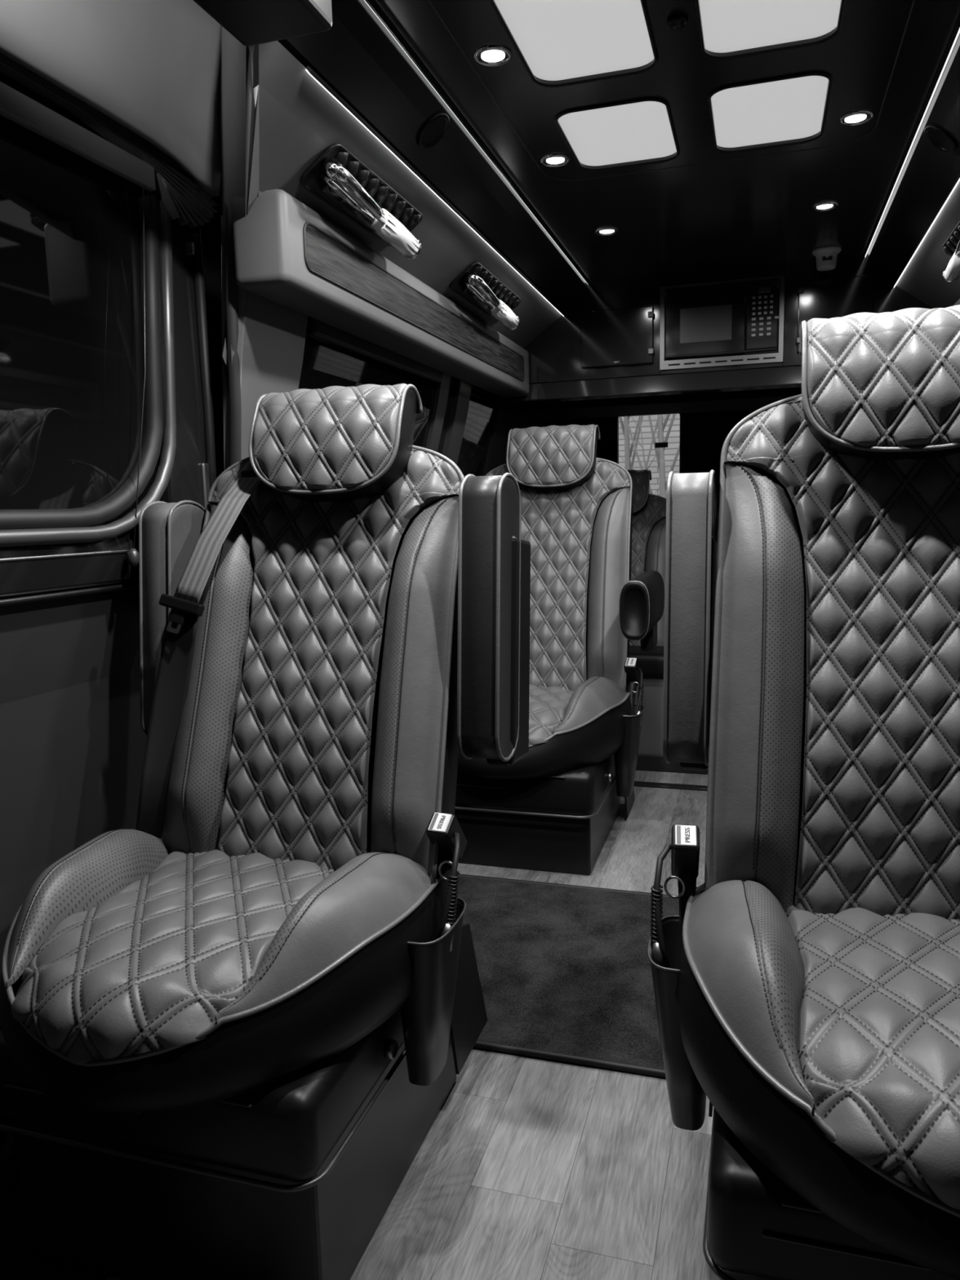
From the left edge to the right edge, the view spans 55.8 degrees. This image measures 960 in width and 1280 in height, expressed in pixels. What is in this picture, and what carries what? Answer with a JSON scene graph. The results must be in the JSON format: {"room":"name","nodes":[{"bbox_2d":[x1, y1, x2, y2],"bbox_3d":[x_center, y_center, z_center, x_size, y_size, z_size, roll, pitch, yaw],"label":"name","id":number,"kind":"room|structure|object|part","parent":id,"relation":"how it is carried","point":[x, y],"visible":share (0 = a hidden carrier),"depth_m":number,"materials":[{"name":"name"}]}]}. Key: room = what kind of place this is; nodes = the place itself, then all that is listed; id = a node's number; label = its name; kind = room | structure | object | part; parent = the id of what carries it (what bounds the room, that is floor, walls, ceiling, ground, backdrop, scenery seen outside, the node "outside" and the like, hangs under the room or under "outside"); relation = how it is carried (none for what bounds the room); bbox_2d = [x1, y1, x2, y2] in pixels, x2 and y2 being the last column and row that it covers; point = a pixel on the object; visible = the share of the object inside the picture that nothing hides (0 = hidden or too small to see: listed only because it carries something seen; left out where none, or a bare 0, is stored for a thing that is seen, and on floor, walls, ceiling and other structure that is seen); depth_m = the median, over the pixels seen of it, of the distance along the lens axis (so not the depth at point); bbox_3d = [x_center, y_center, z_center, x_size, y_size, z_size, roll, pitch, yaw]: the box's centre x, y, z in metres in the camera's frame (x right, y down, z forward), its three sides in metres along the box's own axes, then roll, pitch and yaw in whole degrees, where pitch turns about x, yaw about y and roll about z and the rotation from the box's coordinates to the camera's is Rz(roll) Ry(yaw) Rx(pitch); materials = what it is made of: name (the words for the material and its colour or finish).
{"room":"vehicle interior","nodes":[
{"label":"vehicle interior","id":0,"kind":"room"},
{"bbox_2d":[0,770,722,1279],"bbox_3d":[0.482,0.819,2.129,2.100,0.060,6.279,1,8,17],"label":"floor","id":1,"kind":"structure","parent":0,"point":[528,1167],"depth_m":1.51,"materials":[{"name":"grey wood"}]},
{"bbox_2d":[0,383,530,1279],"bbox_3d":[-0.352,0.241,1.442,0.732,1.317,0.802,1,8,17],"label":"chair","id":2,"kind":"object","parent":1,"relation":"on","point":[235,1020],"visible":1,"depth_m":1.43,"materials":[{"name":"leather"}]},
{"bbox_3d":[-0.601,0.384,1.419,0.066,0.100,0.435,0,8,12],"label":"perforated panel","id":3,"kind":"part","parent":2,"relation":"part of","materials":[{"name":"leather"}]},
{"bbox_3d":[-0.478,0.607,1.210,0.395,0.044,0.006,1,8,17],"label":"recess trim","id":4,"kind":"part","parent":2,"relation":"part of","materials":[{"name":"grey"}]},
{"bbox_3d":[-0.565,-0.034,1.691,0.062,0.442,0.127,1,2,17],"label":"armrest","id":5,"kind":"part","parent":2,"relation":"part of","materials":[{"name":"grey leather"}]},
{"bbox_3d":[-0.526,-0.028,1.565,0.025,0.032,0.002,16,-7,15],"label":"metal blade","id":6,"kind":"part","parent":2,"relation":"part of","materials":[{"name":"metal"}]},
{"bbox_3d":[-0.378,0.651,1.506,0.542,0.008,0.614,1,8,17],"label":"edge trim","id":7,"kind":"part","parent":2,"relation":"part of","materials":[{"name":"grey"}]},
{"bbox_3d":[-0.470,0.063,1.621,0.113,0.618,0.211,1,6,17],"label":"perforated panel","id":8,"kind":"part","parent":2,"relation":"part of","materials":[{"name":"leather"}]},
{"bbox_3d":[-0.233,0.391,1.306,0.066,0.100,0.435,2,9,22],"label":"perforated panel","id":9,"kind":"part","parent":2,"relation":"part of","materials":[{"name":"leather"}]},
{"bbox_3d":[-0.135,0.621,1.377,0.013,0.028,0.028,1,8,17],"label":"release knob","id":10,"kind":"part","parent":2,"relation":"part of","materials":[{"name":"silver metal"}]},
{"bbox_3d":[-0.117,0.070,1.513,0.113,0.618,0.211,1,6,17],"label":"perforated panel","id":11,"kind":"part","parent":2,"relation":"part of","materials":[{"name":"leather"}]},
{"bbox_3d":[-0.077,0.427,1.389,0.092,0.004,0.169,1,8,17],"label":"rim trim","id":12,"kind":"part","parent":2,"relation":"part of","materials":[{"name":"grey"}]},
{"bbox_3d":[0.017,-0.036,1.511,0.066,0.470,0.127,1,2,17],"label":"armrest","id":13,"kind":"part","parent":2,"relation":"part of","materials":[{"name":"grey leather"}]},
{"bbox_2d":[454,424,664,875],"bbox_3d":[0.186,-0.017,2.953,0.780,1.379,0.831,1,8,17],"label":"chair","id":14,"kind":"object","parent":1,"relation":"on","point":[555,809],"visible":0.62,"depth_m":2.95,"materials":[{"name":"leather"}]},
{"bbox_3d":[0.050,0.421,2.720,0.420,0.048,0.006,1,8,17],"label":"recess trim","id":15,"kind":"part","parent":14,"relation":"part of","materials":[{"name":"grey plastic"}]},
{"bbox_3d":[0.156,0.471,3.036,0.577,0.009,0.653,1,8,17],"label":"edge trim","id":16,"kind":"part","parent":14,"relation":"part of","materials":[{"name":"grey"}]},
{"bbox_3d":[0.309,0.185,2.821,0.070,0.110,0.463,2,9,22],"label":"perforated panel","id":17,"kind":"part","parent":14,"relation":"part of","materials":[{"name":"leather"}]},
{"bbox_3d":[0.408,-0.169,3.047,0.104,0.677,0.231,4,9,31],"label":"perforated panel","id":18,"kind":"part","parent":14,"relation":"part of","materials":[{"name":"leather"}]},
{"bbox_3d":[0.415,0.438,2.898,0.014,0.031,0.030,1,8,17],"label":"release knob","id":19,"kind":"part","parent":14,"relation":"part of","materials":[{"name":"silver metal"}]},
{"bbox_3d":[0.476,0.225,2.910,0.097,0.004,0.179,1,8,17],"label":"rim trim","id":20,"kind":"part","parent":14,"relation":"part of","materials":[{"name":"grey metal"}]},
{"bbox_3d":[0.508,-0.115,2.816,0.088,0.175,0.445,1,8,17],"label":"armrest","id":21,"kind":"part","parent":14,"relation":"part of","materials":[{"name":"black leather"}]},
{"bbox_2d":[456,873,679,1078],"bbox_3d":[0.389,0.778,2.163,1.260,0.015,0.829,1,8,17],"label":"floor mat","id":22,"kind":"object","parent":1,"relation":"on","point":[565,973],"visible":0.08,"depth_m":2.15,"materials":[{"name":"grey carpet"}]},
{"bbox_2d":[627,469,719,774],"bbox_3d":[0.925,-0.112,3.916,1.500,1.264,0.600,1,8,17],"label":"seat","id":23,"kind":"object","parent":1,"relation":"on","point":[649,510],"visible":0.06,"depth_m":3.92,"materials":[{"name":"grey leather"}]},
{"bbox_2d":[629,645,663,677],"bbox_3d":[0.879,0.092,3.781,1.500,0.100,0.260,1,8,17],"label":"bench cushion","id":24,"kind":"object","parent":23,"relation":"on","point":[651,663],"depth_m":3.71,"materials":[{"name":"black leather"}]},
{"bbox_3d":[0.767,-0.214,4.007,0.104,0.658,0.231,4,9,31],"label":"perforated panel","id":25,"kind":"part","parent":23,"relation":"part of","materials":[{"name":"leather"}]},
{"bbox_3d":[0.861,0.516,3.746,1.500,0.070,0.015,1,8,17],"label":"toe trim","id":26,"kind":"part","parent":23,"relation":"part of","materials":[{"name":"black rubber"}]},
{"bbox_2d":[647,304,959,1279],"bbox_3d":[0.562,0.240,1.153,0.688,1.359,0.781,1,8,17],"label":"chair","id":27,"kind":"object","parent":1,"relation":"on","point":[808,988],"visible":1,"depth_m":1.24,"materials":[{"name":"leather"}]},
{"bbox_3d":[0.285,0.426,1.277,0.092,0.004,0.169,1,8,17],"label":"rim trim","id":28,"kind":"part","parent":27,"relation":"part of","materials":[{"name":"grey plastic"}]},
{"bbox_3d":[0.328,-0.033,1.414,0.062,0.451,0.128,1,2,17],"label":"armrest","id":29,"kind":"part","parent":27,"relation":"part of","materials":[{"name":"grey leather"}]},
{"bbox_3d":[0.591,0.667,1.208,0.542,0.009,0.614,1,8,17],"label":"edge trim","id":30,"kind":"part","parent":27,"relation":"part of","materials":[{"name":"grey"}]},
{"bbox_3d":[0.415,0.062,1.320,0.113,0.631,0.212,1,11,17],"label":"perforated panel","id":31,"kind":"part","parent":27,"relation":"part of","materials":[{"name":"grey leather"}]},
{"bbox_3d":[0.368,0.394,1.119,0.066,0.102,0.435,0,8,12],"label":"perforated panel","id":32,"kind":"part","parent":27,"relation":"part of","materials":[{"name":"leather"}]},
{"bbox_3d":[0.491,0.620,0.911,0.395,0.045,0.006,1,8,17],"label":"recess trim","id":33,"kind":"part","parent":27,"relation":"part of","materials":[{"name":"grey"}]},
{"bbox_2d":[240,40,561,475],"bbox_3d":[-0.064,-0.225,2.982,0.475,1.795,3.135,1,8,17],"label":"wall","id":34,"kind":"structure","parent":0,"point":[296,118],"depth_m":1.87,"materials":[{"name":"grey plastic"}]},
{"bbox_2d":[0,0,222,1195],"bbox_3d":[-0.858,-0.020,0.824,0.295,2.030,2.260,1,8,17],"label":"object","id":35,"kind":"structure","parent":34,"relation":"in","point":[73,739],"depth_m":1.57,"materials":[{"name":"plastic"}]},
{"bbox_3d":[-0.904,-0.002,0.822,0.034,0.073,2.223,1,8,17],"label":"sill trim","id":36,"kind":"part","parent":35,"relation":"part of","materials":[{"name":"grey metal"}]},
{"bbox_3d":[-0.926,-0.022,0.813,0.080,0.110,2.200,1,8,17],"label":"frame","id":37,"kind":"part","parent":35,"relation":"part of","materials":[{"name":"black paint"}]},
{"bbox_2d":[0,71,176,546],"bbox_3d":[-0.909,-0.395,0.715,0.048,0.746,2.190,1,8,17],"label":"window","id":38,"kind":"structure","parent":35,"relation":"attached to","point":[72,346],"depth_m":1.51,"materials":[{"name":"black glass"}]},
{"bbox_2d":[0,52,217,566],"bbox_3d":[-0.861,-0.401,0.769,0.053,0.785,2.282,1,8,17],"label":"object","id":39,"kind":"object","parent":38,"relation":"attached to","point":[127,154],"visible":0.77,"depth_m":1.52,"materials":[{"name":"fabric"}]},
{"bbox_3d":[-0.900,-0.687,0.653,0.016,0.042,2.090,1,8,17],"label":"shade rail","id":40,"kind":"part","parent":39,"relation":"part of","materials":[{"name":"grey plastic"}]},
{"bbox_3d":[-0.604,-0.492,1.617,0.016,0.650,0.095,2,9,21],"label":"pull cord","id":41,"kind":"part","parent":39,"relation":"part of","materials":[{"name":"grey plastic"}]},
{"bbox_3d":[-0.798,-0.849,0.642,0.105,0.340,2.184,1,8,17],"label":"header panel","id":42,"kind":"part","parent":35,"relation":"part of","materials":[{"name":"grey plastic"}]},
{"bbox_3d":[-0.560,-0.765,1.779,0.015,0.025,0.030,1,8,17],"label":"latch plate","id":43,"kind":"part","parent":35,"relation":"part of","materials":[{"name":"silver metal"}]},
{"bbox_3d":[-0.553,-0.306,1.834,0.013,0.100,0.030,1,8,17],"label":"latch plate","id":44,"kind":"part","parent":35,"relation":"part of","materials":[{"name":"silver metal"}]},
{"bbox_2d":[200,180,224,478],"bbox_3d":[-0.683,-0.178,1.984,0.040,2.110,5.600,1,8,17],"label":"trim","id":45,"kind":"structure","parent":34,"relation":"attached to","point":[211,232],"depth_m":2.11,"materials":[{"name":"black plastic"}]},
{"bbox_2d":[224,203,241,466],"bbox_3d":[-0.493,-0.637,1.779,0.047,1.079,0.254,-7,10,-34],"label":"trim","id":46,"kind":"structure","parent":34,"relation":"attached to","point":[231,286],"depth_m":1.75,"materials":[{"name":"plastic"}]},
{"bbox_2d":[219,26,258,470],"bbox_3d":[-0.417,-0.676,1.602,0.076,0.990,0.568,-4,9,-20],"label":"trim","id":47,"kind":"structure","parent":34,"relation":"attached to","point":[237,97],"depth_m":1.60,"materials":[{"name":"grey plastic"}]},
{"bbox_2d":[193,0,332,46],"bbox_3d":[-0.396,-0.941,0.890,0.145,0.288,0.815,1,8,17],"label":"trim","id":48,"kind":"structure","parent":34,"relation":"attached to","point":[251,22],"depth_m":1.24,"materials":[{"name":"black plastic"}]},
{"bbox_2d":[300,142,422,258],"bbox_3d":[-0.226,-0.888,1.868,0.096,0.097,0.456,1,8,17],"label":"light","id":49,"kind":"object","parent":34,"relation":"attached to","point":[337,177],"visible":1,"depth_m":1.79,"materials":[{"name":"silver plastic"}]},
{"bbox_3d":[-0.274,-0.867,1.667,0.043,0.044,0.025,1,8,17],"label":"mounting post","id":50,"kind":"part","parent":49,"relation":"part of","materials":[{"name":"silver metal"}]},
{"bbox_3d":[-0.249,-0.856,1.751,0.029,0.044,0.174,2,9,25],"label":"chrome arm","id":51,"kind":"part","parent":49,"relation":"part of","materials":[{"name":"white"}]},
{"bbox_3d":[-0.226,-0.870,1.759,0.039,0.062,0.231,2,9,22],"label":"chrome arm","id":52,"kind":"part","parent":49,"relation":"part of","materials":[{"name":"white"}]},
{"bbox_2d":[231,189,528,448],"bbox_3d":[-0.191,-0.634,2.564,0.245,0.628,1.825,1,8,17],"label":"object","id":53,"kind":"structure","parent":34,"relation":"in","point":[326,363],"depth_m":2.05,"materials":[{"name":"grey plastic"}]},
{"bbox_2d":[309,317,441,382],"bbox_3d":[-0.246,-0.784,2.392,0.030,0.100,0.840,1,8,17],"label":"pleated shade","id":54,"kind":"object","parent":53,"relation":"attached to","point":[319,329],"visible":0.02,"depth_m":2.28,"materials":[{"name":"fabric"}]},
{"bbox_3d":[-0.136,-0.862,2.513,0.119,0.166,1.825,1,8,17],"label":"wall rail","id":55,"kind":"part","parent":53,"relation":"part of","materials":[{"name":"grey plastic"}]},
{"bbox_2d":[417,112,449,149],"bbox_3d":[-0.095,-1.034,1.843,0.065,0.055,0.082,1,8,17],"label":"ceiling speaker","id":56,"kind":"object","parent":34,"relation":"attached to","point":[435,128],"visible":1,"depth_m":1.84,"materials":[{"name":"black plastic"}]},
{"bbox_2d":[422,118,445,144],"bbox_3d":[-0.095,-1.035,1.843,0.053,0.045,0.068,1,8,17],"label":"speaker grille","id":57,"kind":"object","parent":56,"relation":"attached to","point":[433,130],"depth_m":1.84,"materials":[{"name":"black rubber"}]},
{"bbox_2d":[278,0,591,316],"bbox_3d":[-0.317,-0.922,1.178,0.128,0.118,4.460,1,8,17],"label":"overhead panel","id":58,"kind":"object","parent":34,"relation":"attached to","point":[362,61],"depth_m":1.82,"materials":[{"name":"black paint"}]},
{"bbox_2d":[437,375,455,453],"bbox_3d":[-0.140,-0.640,2.963,0.124,0.525,0.100,1,8,17],"label":"trim","id":59,"kind":"structure","parent":34,"relation":"attached to","point":[447,412],"depth_m":2.97,"materials":[{"name":"black"}]},
{"bbox_2d":[457,384,497,476],"bbox_3d":[-0.029,-0.689,3.291,0.124,0.525,0.360,1,8,17],"label":"window","id":60,"kind":"structure","parent":34,"relation":"in","point":[480,419],"depth_m":3.28,"materials":[{"name":"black glass"}]},
{"bbox_2d":[449,262,521,329],"bbox_3d":[0.029,-1.010,2.691,0.096,0.097,0.496,1,8,17],"label":"light","id":61,"kind":"object","parent":34,"relation":"attached to","point":[476,284],"visible":1,"depth_m":2.60,"materials":[{"name":"silver plastic"}]},
{"bbox_3d":[-0.024,-0.987,2.473,0.043,0.044,0.025,1,8,17],"label":"mounting post","id":62,"kind":"part","parent":61,"relation":"part of","materials":[{"name":"silver metal"}]},
{"bbox_3d":[0.004,-0.977,2.563,0.030,0.044,0.189,2,9,24],"label":"chrome arm","id":63,"kind":"part","parent":61,"relation":"part of","materials":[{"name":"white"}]},
{"bbox_3d":[0.023,-1.028,2.691,0.082,0.062,0.490,1,8,17],"label":"recess plate","id":64,"kind":"part","parent":61,"relation":"part of","materials":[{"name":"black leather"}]},
{"bbox_3d":[0.027,-0.991,2.574,0.039,0.062,0.250,2,9,21],"label":"chrome arm","id":65,"kind":"part","parent":61,"relation":"part of","materials":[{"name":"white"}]},
{"bbox_3d":[0.280,-0.892,3.895,0.380,0.745,1.020,1,8,17],"label":"panel","id":66,"kind":"part","parent":34,"relation":"part of","materials":[{"name":"black"}]},
{"bbox_2d":[633,781,707,791],"bbox_3d":[0.913,0.577,3.514,2.000,0.012,0.040,1,8,17],"label":"trim","id":67,"kind":"structure","parent":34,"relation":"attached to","point":[641,784],"depth_m":3.55,"materials":[{"name":"black metal"}]},
{"bbox_2d":[555,408,758,544],"bbox_3d":[1.145,-0.566,4.193,2.110,2.075,0.040,1,8,17],"label":"wall","id":68,"kind":"structure","parent":0,"point":[704,434],"depth_m":4.17,"materials":[{"name":"black"}]},
{"bbox_2d":[614,413,682,473],"bbox_3d":[0.790,-0.803,4.251,0.310,0.525,0.024,1,8,17],"label":"window","id":69,"kind":"structure","parent":68,"relation":"in","point":[680,414],"depth_m":4.20,"materials":[{"name":"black glass"}]},
{"bbox_2d":[373,0,959,281],"bbox_3d":[0.335,-1.140,1.525,2.100,0.205,5.600,1,8,17],"label":"ceiling","id":70,"kind":"structure","parent":0,"point":[710,143],"depth_m":1.87,"materials":[{"name":"black paint"}]},
{"bbox_2d":[474,44,511,66],"bbox_3d":[0.023,-1.045,1.625,0.068,0.006,0.068,1,8,17],"label":"recessed light","id":71,"kind":"object","parent":70,"relation":"in","point":[494,54],"visible":1,"depth_m":1.62,"materials":[{"name":"silver metal"}]},
{"bbox_2d":[541,153,569,166],"bbox_3d":[0.176,-1.119,2.116,0.068,0.006,0.068,1,8,17],"label":"recessed light","id":72,"kind":"object","parent":70,"relation":"in","point":[553,160],"visible":1,"depth_m":2.11,"materials":[{"name":"silver metal"}]},
{"bbox_3d":[0.096,-1.016,1.312,0.250,0.005,0.882,1,8,17],"label":"skylight pane","id":73,"kind":"part","parent":70,"relation":"part of","materials":[{"name":"white"}]},
{"bbox_2d":[595,226,618,235],"bbox_3d":[0.373,-1.201,2.667,0.068,0.006,0.068,1,8,17],"label":"recessed light","id":74,"kind":"object","parent":70,"relation":"in","point":[606,231],"visible":1,"depth_m":2.66,"materials":[{"name":"silver metal"}]},
{"bbox_3d":[0.308,-1.118,1.995,0.250,0.005,0.363,1,8,17],"label":"skylight pane","id":75,"kind":"part","parent":70,"relation":"part of","materials":[{"name":"white"}]},
{"bbox_2d":[666,13,688,30],"bbox_3d":[0.331,-1.034,1.520,0.036,0.014,0.036,1,8,17],"label":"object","id":76,"kind":"structure","parent":70,"relation":"attached to","point":[677,21],"depth_m":1.51,"materials":[{"name":"black plastic"}]},
{"bbox_2d":[504,244,933,420],"bbox_3d":[0.905,-1.115,3.380,1.600,0.460,0.524,1,8,17],"label":"upper cabinet","id":77,"kind":"object","parent":70,"relation":"attached to","point":[605,357],"visible":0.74,"depth_m":3.23,"materials":[{"name":"black paint"}]},
{"bbox_3d":[0.490,-1.085,3.252,0.258,0.195,0.015,1,8,17],"label":"door","id":78,"kind":"part","parent":77,"relation":"part of","materials":[{"name":"black paint"}]},
{"bbox_2d":[660,361,782,374],"bbox_3d":[0.902,-0.981,3.371,0.415,0.018,0.420,1,8,17],"label":"shelf","id":79,"kind":"object","parent":77,"relation":"attached to","point":[680,367],"depth_m":3.17,"materials":[{"name":"grey metal"}]},
{"bbox_2d":[664,278,779,360],"bbox_3d":[0.889,-1.133,3.317,0.382,0.242,0.406,1,8,17],"label":"microwave","id":80,"kind":"object","parent":77,"relation":"in","point":[735,318],"visible":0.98,"depth_m":3.13,"materials":[{"name":"black metal"}]},
{"bbox_3d":[0.782,-1.109,3.154,0.272,0.236,0.019,1,8,17],"label":"door","id":81,"kind":"part","parent":80,"relation":"part of","materials":[{"name":"black paint"}]},
{"bbox_3d":[0.964,-1.110,3.097,0.105,0.226,0.019,1,8,17],"label":"control panel","id":82,"kind":"part","parent":80,"relation":"part of","materials":[{"name":"black paint"}]},
{"bbox_3d":[0.894,-1.302,3.325,0.415,0.074,0.420,1,8,17],"label":"panel","id":83,"kind":"part","parent":77,"relation":"part of","materials":[{"name":"black paint"}]},
{"bbox_3d":[0.969,-1.189,3.573,0.415,0.370,0.100,1,8,17],"label":"panel","id":84,"kind":"part","parent":77,"relation":"part of","materials":[{"name":"black"}]},
{"bbox_3d":[1.187,-1.089,3.035,0.232,0.232,0.015,1,8,17],"label":"door","id":85,"kind":"part","parent":77,"relation":"part of","materials":[{"name":"black paint"}]},
{"bbox_3d":[0.605,-1.112,1.903,0.248,0.005,0.363,1,8,17],"label":"skylight pane","id":86,"kind":"part","parent":70,"relation":"part of","materials":[{"name":"white"}]},
{"bbox_3d":[0.393,-1.010,1.220,0.248,0.005,0.882,1,8,17],"label":"skylight pane","id":87,"kind":"part","parent":70,"relation":"part of","materials":[{"name":"white"}]},
{"bbox_2d":[811,201,838,211],"bbox_3d":[0.947,-1.190,2.490,0.068,0.006,0.068,1,8,17],"label":"recessed light","id":88,"kind":"object","parent":70,"relation":"in","point":[825,206],"visible":1,"depth_m":2.49,"materials":[{"name":"silver metal"}]},
{"bbox_2d":[812,245,841,271],"bbox_3d":[1.119,-1.229,2.928,0.088,0.059,0.088,1,8,17],"label":"smoke detector","id":89,"kind":"object","parent":70,"relation":"attached to","point":[825,256],"visible":1,"depth_m":2.90,"materials":[{"name":"grey plastic"}]},
{"bbox_2d":[838,110,872,126],"bbox_3d":[0.797,-1.106,1.925,0.068,0.006,0.068,1,8,17],"label":"recessed light","id":90,"kind":"object","parent":70,"relation":"in","point":[853,118],"visible":1,"depth_m":1.92,"materials":[{"name":"silver metal"}]},
{"bbox_2d":[895,180,959,308],"bbox_3d":[1.103,-0.029,1.398,0.475,1.795,5.500,1,8,17],"label":"wall","id":91,"kind":"structure","parent":0,"point":[922,278],"depth_m":2.63,"materials":[{"name":"grey plastic"}]},
{"bbox_2d":[862,15,959,287],"bbox_3d":[0.667,-0.902,0.865,0.128,0.118,4.480,1,8,17],"label":"overhead panel","id":92,"kind":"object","parent":91,"relation":"attached to","point":[926,176],"depth_m":2.18,"materials":[{"name":"black paint"}]},
{"bbox_2d":[924,124,956,152],"bbox_3d":[0.988,-1.075,1.945,0.065,0.055,0.082,1,8,17],"label":"ceiling speaker","id":93,"kind":"object","parent":92,"relation":"in","point":[939,138],"visible":1,"depth_m":1.94,"materials":[{"name":"black plastic"}]},
{"bbox_2d":[928,129,951,149],"bbox_3d":[0.988,-1.075,1.945,0.053,0.045,0.068,1,8,17],"label":"speaker grille","id":94,"kind":"object","parent":93,"relation":"attached to","point":[940,139],"depth_m":1.95,"materials":[{"name":"black metal"}]},
{"bbox_2d":[942,221,959,282],"bbox_3d":[1.201,-0.971,2.206,0.098,0.099,0.456,1,8,17],"label":"light","id":95,"kind":"object","parent":91,"relation":"attached to","point":[951,246],"visible":1,"depth_m":2.31,"materials":[{"name":"silver plastic"}]},
{"bbox_3d":[1.140,-0.953,2.115,0.043,0.058,0.232,0,8,13],"label":"chrome arm","id":96,"kind":"part","parent":95,"relation":"part of","materials":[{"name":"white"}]},
{"bbox_2d":[952,298,959,306],"bbox_3d":[1.221,-0.810,1.917,0.124,0.166,2.170,1,8,17],"label":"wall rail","id":97,"kind":"object","parent":91,"relation":"attached to","point":[957,302],"visible":0.02,"depth_m":2.65,"materials":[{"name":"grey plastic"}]},
{"label":"outside","id":98,"kind":"structure","parent":0,"visible":0},
{"bbox_3d":[2.924,0.272,10.026,28.000,0.100,11.400,1,8,17],"label":"ground","id":99,"kind":"structure","parent":98,"visible":0},
{"bbox_2d":[618,413,666,470],"bbox_3d":[1.636,-2.739,10.326,1.585,5.840,0.485,1,8,17],"label":"bare tree","id":100,"kind":"object","parent":99,"relation":"on","point":[628,450],"visible":0.06,"depth_m":10.35,"materials":[{"name":"grey plant"}]},
{"bbox_2d":[618,413,679,495],"bbox_3d":[3.963,-4.080,13.128,28.000,7.600,0.300,1,8,17],"label":"wall","id":101,"kind":"structure","parent":99,"relation":"on","point":[673,440],"depth_m":13.58,"materials":[{"name":"brick"}]},
{"bbox_2d":[654,442,667,448],"bbox_3d":[0.846,-0.909,4.226,0.060,0.024,0.001,1,8,17],"label":"wall box","id":102,"kind":"object","parent":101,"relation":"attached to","point":[657,445],"visible":1,"depth_m":4.23,"materials":[{"name":"grey"}]},
{"bbox_2d":[618,413,679,498],"bbox_3d":[2.056,-2.308,9.645,1.468,5.159,0.507,1,8,17],"label":"bare tree","id":103,"kind":"object","parent":99,"relation":"on","point":[660,455],"visible":0.15,"depth_m":9.67,"materials":[{"name":"grey plant"}]}
]}

